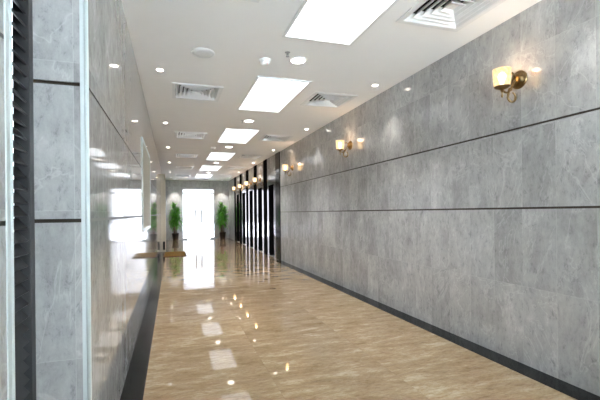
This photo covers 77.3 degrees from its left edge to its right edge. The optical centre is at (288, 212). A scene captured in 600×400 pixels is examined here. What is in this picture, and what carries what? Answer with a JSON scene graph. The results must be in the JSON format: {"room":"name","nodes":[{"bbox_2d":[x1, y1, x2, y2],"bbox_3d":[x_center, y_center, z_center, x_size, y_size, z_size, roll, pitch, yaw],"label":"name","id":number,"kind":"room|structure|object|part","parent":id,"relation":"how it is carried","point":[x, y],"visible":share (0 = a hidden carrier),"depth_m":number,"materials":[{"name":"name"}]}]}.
{"room":"building corridor","nodes":[
{"label":"building corridor","id":0,"kind":"room"},
{"bbox_2d":[0,0,6,399],"bbox_3d":[-0.161,-0.153,-1.278,0.180,2.510,4.852,-1,0,-17],"label":"wall","id":1,"kind":"structure","parent":0,"point":[3,303],"depth_m":1.02,"materials":[{"name":"grey stone"}]},
{"bbox_2d":[0,221,5,225],"bbox_3d":[-0.090,0.023,-1.257,0.020,0.014,4.852,-1,0,-17],"label":"trim","id":2,"kind":"structure","parent":1,"relation":"attached to","point":[2,223],"depth_m":1.04,"materials":[{"name":"brown metal"}]},
{"bbox_2d":[3,0,15,399],"bbox_3d":[-0.799,-0.147,1.053,0.038,2.510,0.039,-1,0,-17],"label":"trim","id":3,"kind":"structure","parent":1,"relation":"attached to","point":[8,99],"depth_m":1.05,"materials":[{"name":"metal"}]},
{"bbox_2d":[32,0,162,399],"bbox_3d":[-3.066,-0.124,8.491,0.222,2.510,14.865,-1,0,-17],"label":"wall","id":4,"kind":"structure","parent":0,"point":[125,258],"depth_m":1.53,"materials":[{"name":"grey stone"}]},
{"bbox_2d":[79,0,91,399],"bbox_3d":[-0.770,-0.147,1.427,0.029,2.510,0.030,-1,0,-17],"label":"trim","id":5,"kind":"structure","parent":4,"relation":"attached to","point":[83,4],"depth_m":1.42,"materials":[{"name":"metal"}]},
{"bbox_2d":[33,80,160,196],"bbox_3d":[-2.325,-0.469,6.093,0.205,0.014,9.827,-1,0,-17],"label":"trim","id":6,"kind":"structure","parent":4,"relation":"attached to","point":[34,81],"depth_m":1.41,"materials":[{"name":"brown metal"}]},
{"bbox_2d":[35,214,160,222],"bbox_3d":[-2.320,0.045,6.093,0.205,0.014,9.827,-1,0,-17],"label":"trim","id":7,"kind":"structure","parent":4,"relation":"attached to","point":[106,218],"depth_m":1.42,"materials":[{"name":"brown metal"}]},
{"bbox_2d":[120,240,167,399],"bbox_3d":[-2.885,1.127,8.543,0.130,0.003,14.865,-1,0,-17],"label":"trim","id":8,"kind":"structure","parent":4,"relation":"attached to","point":[134,385],"depth_m":3.06,"materials":[{"name":"black stone"}]},
{"bbox_2d":[142,137,150,231],"bbox_3d":[-1.784,-0.300,4.735,0.010,1.035,1.440,-1,0,-17],"label":"wall panel","id":9,"kind":"object","parent":4,"relation":"attached to","point":[146,199],"visible":0.96,"depth_m":4.53,"materials":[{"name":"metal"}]},
{"bbox_2d":[161,174,165,251],"bbox_3d":[-3.840,0.012,11.350,0.245,2.247,1.144,-1,0,-17],"label":"door","id":10,"kind":"structure","parent":4,"relation":"in","point":[163,184],"depth_m":10.84,"materials":[{"name":"beige paint"}]},
{"bbox_2d":[165,180,228,239],"bbox_3d":[-3.914,-0.116,16.087,3.136,2.510,0.150,-1,0,-17],"label":"wall","id":11,"kind":"structure","parent":0,"point":[174,188],"depth_m":15.93,"materials":[{"name":"grey stone"}]},
{"bbox_2d":[182,189,214,238],"bbox_3d":[-3.844,0.066,16.103,1.335,2.145,0.160,-1,0,-17],"label":"trim","id":12,"kind":"structure","parent":11,"relation":"attached to","point":[182,189],"depth_m":16.14,"materials":[{"name":"metal"}]},
{"bbox_2d":[121,0,540,180],"bbox_3d":[-0.943,-1.411,6.386,3.800,0.020,20.350,-1,0,-17],"label":"ceiling","id":13,"kind":"structure","parent":0,"point":[163,33],"depth_m":3.52,"materials":[{"name":"white paint"}]},
{"bbox_2d":[175,166,192,168],"bbox_3d":[-3.180,-1.476,11.446,0.550,0.212,0.550,-1,0,-17],"label":"ceiling vent","id":14,"kind":"object","parent":13,"relation":"in","point":[176,167],"visible":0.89,"depth_m":11.51,"materials":[{"name":"white metal"}]},
{"bbox_2d":[174,154,197,157],"bbox_3d":[-2.484,-1.483,9.128,0.550,0.212,0.550,-1,0,-17],"label":"ceiling vent","id":15,"kind":"object","parent":13,"relation":"in","point":[175,155],"visible":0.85,"depth_m":9.19,"materials":[{"name":"white metal"}]},
{"bbox_2d":[174,131,206,138],"bbox_3d":[-1.757,-1.490,6.747,0.550,0.212,0.550,-1,0,-17],"label":"ceiling vent","id":16,"kind":"object","parent":13,"relation":"in","point":[178,134],"visible":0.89,"depth_m":6.80,"materials":[{"name":"white metal"}]},
{"bbox_2d":[172,82,223,101],"bbox_3d":[-1.062,-1.498,4.365,0.550,0.212,0.550,-1,0,-17],"label":"ceiling vent","id":17,"kind":"object","parent":13,"relation":"in","point":[181,90],"visible":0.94,"depth_m":4.39,"materials":[{"name":"white metal"}]},
{"bbox_2d":[190,47,214,57],"bbox_3d":[-0.751,-1.398,3.289,0.210,0.009,0.210,-1,0,-17],"label":"ceiling speaker","id":18,"kind":"object","parent":13,"relation":"attached to","point":[199,52],"visible":1,"depth_m":3.27},
{"bbox_2d":[192,49,212,57],"bbox_3d":[-0.751,-1.398,3.289,0.182,0.008,0.182,-1,0,-17],"label":"grille","id":19,"kind":"object","parent":18,"relation":"attached to","point":[200,53],"depth_m":3.29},
{"bbox_2d":[194,174,213,177],"bbox_3d":[-3.184,-1.373,14.145,0.605,0.010,1.400,-1,0,-17],"label":"ceiling light panel","id":20,"kind":"object","parent":13,"relation":"attached to","point":[197,175],"visible":1,"depth_m":13.91,"materials":[{"name":"white plastic"}]},
{"bbox_2d":[199,165,221,170],"bbox_3d":[-2.431,-1.381,11.709,0.605,0.010,1.400,-1,0,-17],"label":"ceiling light panel","id":21,"kind":"object","parent":13,"relation":"attached to","point":[203,167],"visible":1,"depth_m":11.72,"materials":[{"name":"white plastic"}]},
{"bbox_2d":[206,152,235,160],"bbox_3d":[-1.684,-1.388,9.297,0.605,0.010,1.310,-1,0,-17],"label":"ceiling light panel","id":22,"kind":"object","parent":13,"relation":"attached to","point":[222,156],"visible":1,"depth_m":9.27,"materials":[{"name":"white plastic"}]},
{"bbox_2d":[226,166,245,168],"bbox_3d":[-1.629,-1.492,11.643,0.550,0.212,0.550,-1,0,-17],"label":"ceiling vent","id":23,"kind":"object","parent":13,"relation":"in","point":[228,167],"visible":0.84,"depth_m":11.72,"materials":[{"name":"white metal"}]},
{"bbox_2d":[216,128,260,143],"bbox_3d":[-0.940,-1.396,6.889,0.605,0.010,1.290,-1,0,-17],"label":"ceiling light panel","id":24,"kind":"object","parent":13,"relation":"attached to","point":[229,135],"visible":1,"depth_m":6.79,"materials":[{"name":"white plastic"}]},
{"bbox_2d":[238,154,263,158],"bbox_3d":[-0.939,-1.499,9.345,0.550,0.212,0.550,-1,0,-17],"label":"ceiling vent","id":25,"kind":"object","parent":13,"relation":"in","point":[241,155],"visible":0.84,"depth_m":9.39,"materials":[{"name":"white metal"}]},
{"bbox_2d":[259,57,270,65],"bbox_3d":[-0.212,-1.383,3.456,0.112,0.050,0.112,-1,0,-17],"label":"smoke detector","id":26,"kind":"object","parent":13,"relation":"attached to","point":[264,61],"visible":1,"depth_m":3.42,"materials":[{"name":"white plastic"}]},
{"bbox_2d":[237,76,311,112],"bbox_3d":[-0.218,-1.403,4.558,0.605,0.010,1.290,-1,0,-17],"label":"ceiling light panel","id":27,"kind":"object","parent":13,"relation":"attached to","point":[266,94],"visible":1,"depth_m":4.42,"materials":[{"name":"white plastic"}]},
{"bbox_2d":[258,134,293,141],"bbox_3d":[-0.238,-1.506,7.080,0.550,0.212,0.550,-1,0,-17],"label":"ceiling vent","id":28,"kind":"object","parent":13,"relation":"in","point":[280,138],"visible":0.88,"depth_m":7.12,"materials":[{"name":"white metal"}]},
{"bbox_2d":[289,57,306,64],"bbox_3d":[0.093,-1.407,3.477,0.170,0.007,0.170,-1,0,-17],"label":"recessed light","id":29,"kind":"object","parent":13,"relation":"in","point":[295,60],"visible":1,"depth_m":3.47,"materials":[{"name":"white glass"}]},
{"bbox_2d":[300,92,357,107],"bbox_3d":[0.501,-1.513,4.724,0.550,0.212,0.550,-1,0,-17],"label":"ceiling vent","id":30,"kind":"object","parent":13,"relation":"in","point":[317,99],"visible":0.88,"depth_m":4.75,"materials":[{"name":"white metal"}]},
{"bbox_2d":[282,0,398,45],"bbox_3d":[0.426,-1.409,2.476,0.605,0.010,1.270,-1,0,-17],"label":"ceiling light panel","id":31,"kind":"object","parent":13,"relation":"attached to","point":[338,22],"visible":1,"depth_m":2.74,"materials":[{"name":"white plastic"}]},
{"bbox_2d":[395,0,505,31],"bbox_3d":[1.139,-1.520,2.597,0.550,0.212,0.550,-1,0,-17],"label":"ceiling vent","id":32,"kind":"object","parent":13,"relation":"in","point":[448,15],"visible":1,"depth_m":2.70,"materials":[{"name":"white metal"}]},
{"bbox_3d":[1.140,-1.429,2.597,0.060,0.006,0.060,-1,0,-17],"label":"plate","id":33,"kind":"part","parent":32,"relation":"part of","materials":[{"name":"white metal"}]},
{"bbox_2d":[143,238,576,399],"bbox_3d":[-1.880,1.179,6.114,6.000,0.120,20.400,-1,0,-17],"label":"floor","id":34,"kind":"structure","parent":0,"point":[233,321],"depth_m":3.06,"materials":[{"name":"beige stone"}]},
{"bbox_2d":[163,251,186,256],"bbox_3d":[-3.071,1.119,10.163,0.580,0.021,1.160,-1,0,-17],"label":"doormat","id":35,"kind":"object","parent":34,"relation":"on","point":[177,253],"visible":0.98,"depth_m":9.94,"materials":[{"name":"brown wood"}]},
{"bbox_2d":[167,202,183,240],"bbox_3d":[-4.600,0.340,15.329,0.697,1.612,0.657,-1,0,-17],"label":"potted plant","id":36,"kind":"object","parent":34,"relation":"on","point":[174,218],"visible":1,"depth_m":15.23,"materials":[{"name":"green plant"}]},
{"bbox_3d":[-4.601,0.995,15.322,0.300,0.302,0.300,-1,0,-17],"label":"pot","id":37,"kind":"part","parent":36,"relation":"part of","materials":[{"name":"brown ceramic"}]},
{"bbox_2d":[215,201,229,238],"bbox_3d":[-2.789,0.317,15.864,0.688,1.621,0.667,-1,0,43],"label":"potted plant","id":38,"kind":"object","parent":34,"relation":"on","point":[221,214],"visible":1,"depth_m":15.78,"materials":[{"name":"green plant"}]},
{"bbox_3d":[-2.775,0.977,15.866,0.300,0.302,0.300,-1,0,-17],"label":"pot","id":39,"kind":"part","parent":38,"relation":"part of","materials":[{"name":"brown ceramic"}]},
{"bbox_2d":[229,0,599,395],"bbox_3d":[0.498,-0.160,6.880,0.250,2.510,20.050,-1,0,-17],"label":"wall","id":40,"kind":"structure","parent":0,"point":[522,286],"depth_m":3.03,"materials":[{"name":"grey stone"}]},
{"bbox_2d":[234,177,235,240],"bbox_3d":[-1.955,-0.136,14.778,0.268,2.510,0.360,-1,0,-17],"label":"trim","id":41,"kind":"structure","parent":40,"relation":"attached to","point":[234,177],"depth_m":14.69,"materials":[{"name":"black metal"}]},
{"bbox_2d":[236,190,239,242],"bbox_3d":[-1.790,0.143,14.178,0.212,1.950,0.875,-1,0,-18],"label":"elevator","id":42,"kind":"object","parent":40,"relation":"attached to","point":[238,191],"visible":0.43,"depth_m":14.41,"materials":[{"name":"brown metal"}]},
{"bbox_2d":[239,174,241,243],"bbox_3d":[-1.588,-0.139,13.590,0.268,2.510,0.360,-1,0,-17],"label":"trim","id":43,"kind":"structure","parent":40,"relation":"attached to","point":[240,175],"depth_m":13.51,"materials":[{"name":"black metal"}]},
{"bbox_2d":[241,188,246,245],"bbox_3d":[-1.423,0.139,12.991,0.212,1.950,0.875,-1,0,-17],"label":"elevator","id":44,"kind":"object","parent":40,"relation":"attached to","point":[244,240],"visible":0.5,"depth_m":13.23,"materials":[{"name":"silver metal"}]},
{"bbox_2d":[246,170,248,246],"bbox_3d":[-1.220,-0.143,12.403,0.268,2.510,0.360,-1,0,-17],"label":"trim","id":45,"kind":"structure","parent":40,"relation":"attached to","point":[247,177],"depth_m":12.34,"materials":[{"name":"black metal"}]},
{"bbox_2d":[244,181,251,188],"bbox_3d":[-1.259,-0.864,11.743,0.217,0.237,0.130,-1,0,-17],"label":"wall sconce","id":46,"kind":"object","parent":40,"relation":"attached to","point":[245,182],"visible":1,"depth_m":11.71,"materials":[{"name":"white glass"}]},
{"bbox_2d":[248,185,253,248],"bbox_3d":[-1.055,0.136,11.803,0.212,1.950,0.875,-1,0,-17],"label":"elevator","id":47,"kind":"object","parent":40,"relation":"attached to","point":[251,190],"visible":0.46,"depth_m":12.04,"materials":[{"name":"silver metal"}]},
{"bbox_2d":[254,165,256,249],"bbox_3d":[-0.853,-0.146,11.216,0.268,2.510,0.360,-1,0,-17],"label":"trim","id":48,"kind":"structure","parent":40,"relation":"attached to","point":[255,166],"depth_m":11.14,"materials":[{"name":"black metal"}]},
{"bbox_2d":[253,178,260,185],"bbox_3d":[-0.891,-0.868,10.555,0.217,0.237,0.130,-1,0,-17],"label":"wall sconce","id":49,"kind":"object","parent":40,"relation":"attached to","point":[254,179],"visible":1,"depth_m":10.53,"materials":[{"name":"white glass"}]},
{"bbox_2d":[257,182,263,252],"bbox_3d":[-0.688,0.132,10.615,0.212,1.950,0.875,-1,0,-17],"label":"elevator","id":50,"kind":"object","parent":40,"relation":"attached to","point":[260,207],"visible":0.57,"depth_m":10.85,"materials":[{"name":"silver metal"}]},
{"bbox_2d":[263,159,267,254],"bbox_3d":[-0.486,-0.150,10.028,0.268,2.510,0.360,-1,0,-17],"label":"trim","id":51,"kind":"structure","parent":40,"relation":"attached to","point":[265,160],"depth_m":9.96,"materials":[{"name":"black metal"}]},
{"bbox_2d":[267,178,275,257],"bbox_3d":[-0.320,0.128,9.427,0.212,1.950,0.875,-1,0,-17],"label":"elevator","id":52,"kind":"object","parent":40,"relation":"attached to","point":[271,196],"visible":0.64,"depth_m":9.67,"materials":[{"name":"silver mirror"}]},
{"bbox_2d":[275,151,280,259],"bbox_3d":[-0.118,-0.154,8.841,0.268,2.510,0.360,-1,0,-17],"label":"trim","id":53,"kind":"structure","parent":40,"relation":"attached to","point":[277,155],"depth_m":8.77,"materials":[{"name":"black metal"}]},
{"bbox_2d":[282,164,292,175],"bbox_3d":[-0.012,-0.872,7.714,0.217,0.237,0.130,-1,0,-17],"label":"wall sconce","id":54,"kind":"object","parent":40,"relation":"attached to","point":[284,166],"visible":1,"depth_m":7.68,"materials":[{"name":"white glass"}]},
{"bbox_3d":[-0.058,-0.922,7.700,0.121,0.121,0.121,-1,0,-17],"label":"lamp shade","id":55,"kind":"part","parent":54,"relation":"part of","materials":[{"name":"white glass"}]},
{"bbox_2d":[336,140,351,156],"bbox_3d":[0.766,-0.884,5.201,0.217,0.237,0.130,-1,0,-17],"label":"wall sconce","id":56,"kind":"object","parent":40,"relation":"attached to","point":[339,143],"visible":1,"depth_m":5.17,"materials":[{"name":"white glass"}]},
{"bbox_3d":[0.719,-0.935,5.187,0.121,0.121,0.121,-1,0,-17],"label":"lamp shade","id":57,"kind":"part","parent":56,"relation":"part of","materials":[{"name":"white glass"}]},
{"bbox_2d":[227,238,599,399],"bbox_3d":[0.317,1.095,6.820,0.155,0.003,20.050,-1,0,-17],"label":"trim","id":58,"kind":"structure","parent":40,"relation":"attached to","point":[557,384],"depth_m":2.98,"materials":[{"name":"black stone"}]},
{"bbox_2d":[282,107,599,186],"bbox_3d":[1.596,-0.606,2.956,0.024,0.014,11.900,-1,0,-17],"label":"trim","id":59,"kind":"structure","parent":40,"relation":"attached to","point":[599,107],"depth_m":3.00,"materials":[{"name":"brown metal"}]},
{"bbox_2d":[292,206,599,211],"bbox_3d":[1.602,-0.031,2.956,0.024,0.014,11.900,-1,0,-17],"label":"trim","id":60,"kind":"structure","parent":40,"relation":"attached to","point":[559,207],"depth_m":3.02,"materials":[{"name":"brown metal"}]},
{"bbox_2d":[492,66,526,102],"bbox_3d":[1.553,-0.897,2.655,0.217,0.237,0.130,-1,0,-17],"label":"wall sconce","id":61,"kind":"object","parent":40,"relation":"attached to","point":[502,79],"visible":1,"depth_m":2.63,"materials":[{"name":"gold metal"}]},
{"bbox_3d":[1.507,-0.948,2.641,0.121,0.121,0.121,-1,0,-17],"label":"lamp shade","id":62,"kind":"part","parent":61,"relation":"part of","materials":[{"name":"glass"}]},
{"bbox_3d":[1.565,-0.898,2.659,0.129,0.112,0.029,-1,0,-17],"label":"arm","id":63,"kind":"part","parent":61,"relation":"part of","materials":[{"name":"gold metal"}]},
{"label":"outside","id":64,"kind":"structure","parent":0,"visible":0},
{"bbox_2d":[183,223,213,238],"bbox_3d":[-8.138,1.244,29.719,26.000,0.115,28.400,-1,0,-17],"label":"ground","id":65,"kind":"structure","parent":64,"point":[190,230],"depth_m":24.23,"materials":[{"name":"white"}]},
{"bbox_3d":[-1.059,-0.144,1.184,0.120,2.510,0.383,-1,0,-17],"label":"wall","id":66,"kind":"structure","parent":0,"visible":0},
{"bbox_2d":[12,0,35,399],"bbox_3d":[-0.912,-0.144,1.200,0.075,2.506,0.323,-1,0,-17],"label":"louver panel","id":67,"kind":"object","parent":66,"relation":"attached to","point":[22,17],"visible":0.58,"depth_m":1.32,"materials":[{"name":"grey paint"}]}
]}

